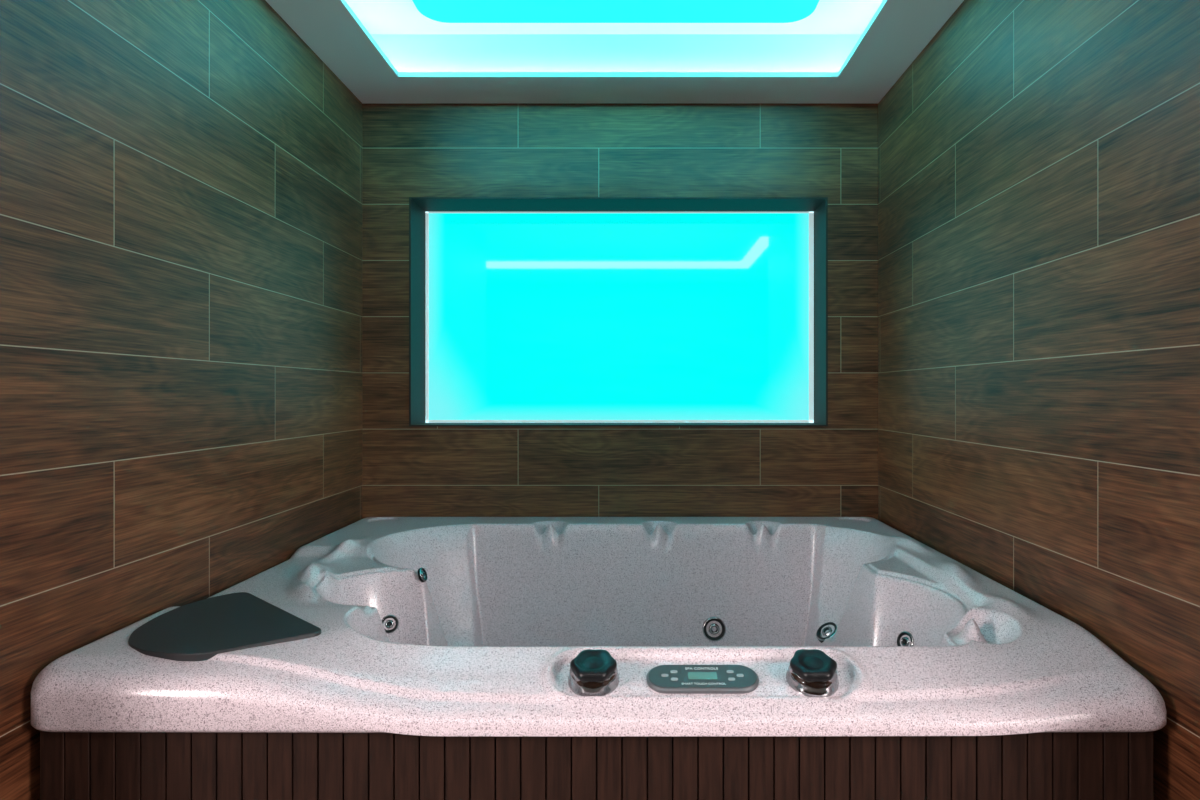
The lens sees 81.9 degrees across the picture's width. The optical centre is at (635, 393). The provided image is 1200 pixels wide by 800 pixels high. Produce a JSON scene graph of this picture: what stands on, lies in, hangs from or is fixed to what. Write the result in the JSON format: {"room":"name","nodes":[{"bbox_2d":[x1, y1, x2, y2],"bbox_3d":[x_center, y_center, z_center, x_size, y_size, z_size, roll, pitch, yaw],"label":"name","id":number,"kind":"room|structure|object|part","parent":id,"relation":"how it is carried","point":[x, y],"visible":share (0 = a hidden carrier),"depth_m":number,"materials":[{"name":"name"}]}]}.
{"room":"hot tub room","nodes":[
{"label":"hot tub room","id":0,"kind":"room"},
{"bbox_2d":[0,0,361,799],"bbox_3d":[-1.615,-0.100,0.775,0.970,3.000,4.150,0,0,0],"label":"wall","id":1,"kind":"structure","parent":0,"point":[181,180],"depth_m":1.64,"materials":[{"name":"brown wood"}]},
{"bbox_2d":[265,0,963,102],"bbox_3d":[-0.050,-1.360,0.775,3.900,0.320,4.150,0,0,0],"label":"ceiling","id":2,"kind":"structure","parent":0,"point":[382,51],"depth_m":2.71,"materials":[{"name":"white paint"}]},
{"bbox_3d":[-0.075,-1.464,2.080,1.510,0.009,1.270,0,0,0],"label":"stretch panel","id":3,"kind":"part","parent":2,"relation":"part of","materials":[{"name":"teal plastic"}]},
{"bbox_2d":[362,103,877,519],"bbox_3d":[-0.065,-0.100,2.975,2.370,3.000,0.250,0,0,0],"label":"wall","id":4,"kind":"structure","parent":0,"point":[830,150],"depth_m":2.85,"materials":[{"name":"brown wood"}]},
{"bbox_2d":[409,197,827,425],"bbox_3d":[-0.072,-0.339,2.943,1.727,0.946,0.194,0,0,0],"label":"trim","id":5,"kind":"structure","parent":4,"relation":"attached to","point":[418,206],"depth_m":2.92,"materials":[{"name":"grey"}]},
{"bbox_2d":[429,213,808,419],"bbox_3d":[-0.072,-0.343,3.061,1.691,0.918,0.012,0,0,0],"label":"window","id":6,"kind":"structure","parent":4,"relation":"in","point":[533,316],"depth_m":3.06,"materials":[{"name":"teal glass"}]},
{"bbox_2d":[426,212,813,422],"bbox_3d":[-0.072,-0.339,3.075,1.815,1.034,0.051,0,0,0],"label":"frame","id":7,"kind":"object","parent":4,"relation":"attached to","point":[811,214],"visible":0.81,"depth_m":3.05,"materials":[{"name":"white"}]},
{"bbox_2d":[878,0,1199,799],"bbox_3d":[1.500,-0.100,0.775,1.000,3.000,4.150,0,0,0],"label":"wall","id":8,"kind":"structure","parent":0,"point":[1039,160],"depth_m":1.62,"materials":[{"name":"brown wood"}]},
{"bbox_3d":[-0.050,1.450,0.840,4.100,0.100,4.520,0,0,0],"label":"floor","id":9,"kind":"structure","parent":0,"visible":0},
{"bbox_2d":[31,517,1166,799],"bbox_3d":[-0.069,0.938,2.042,2.113,0.924,1.601,0,0,0],"label":"hot tub","id":10,"kind":"object","parent":9,"relation":"on","point":[387,658],"visible":1,"depth_m":1.30,"materials":[{"name":"plastic"}]},
{"bbox_3d":[-0.915,0.507,1.483,0.442,0.025,0.291,0,0,41],"label":"filter lid","id":11,"kind":"part","parent":10,"relation":"part of","materials":[{"name":"grey plastic"}]},
{"bbox_3d":[-0.082,0.537,1.335,0.100,0.050,0.100,0,15,0],"label":"diverter knob","id":12,"kind":"part","parent":10,"relation":"part of","materials":[{"name":"silver metal"}]},
{"bbox_3d":[0.129,0.547,1.337,0.210,0.002,0.068,0,15,0],"label":"panel","id":13,"kind":"part","parent":10,"relation":"part of","materials":[{"name":"plastic"}]},
{"bbox_3d":[0.342,0.537,1.335,0.100,0.050,0.100,0,15,0],"label":"diverter knob","id":14,"kind":"part","parent":10,"relation":"part of","materials":[{"name":"silver metal"}]}
]}

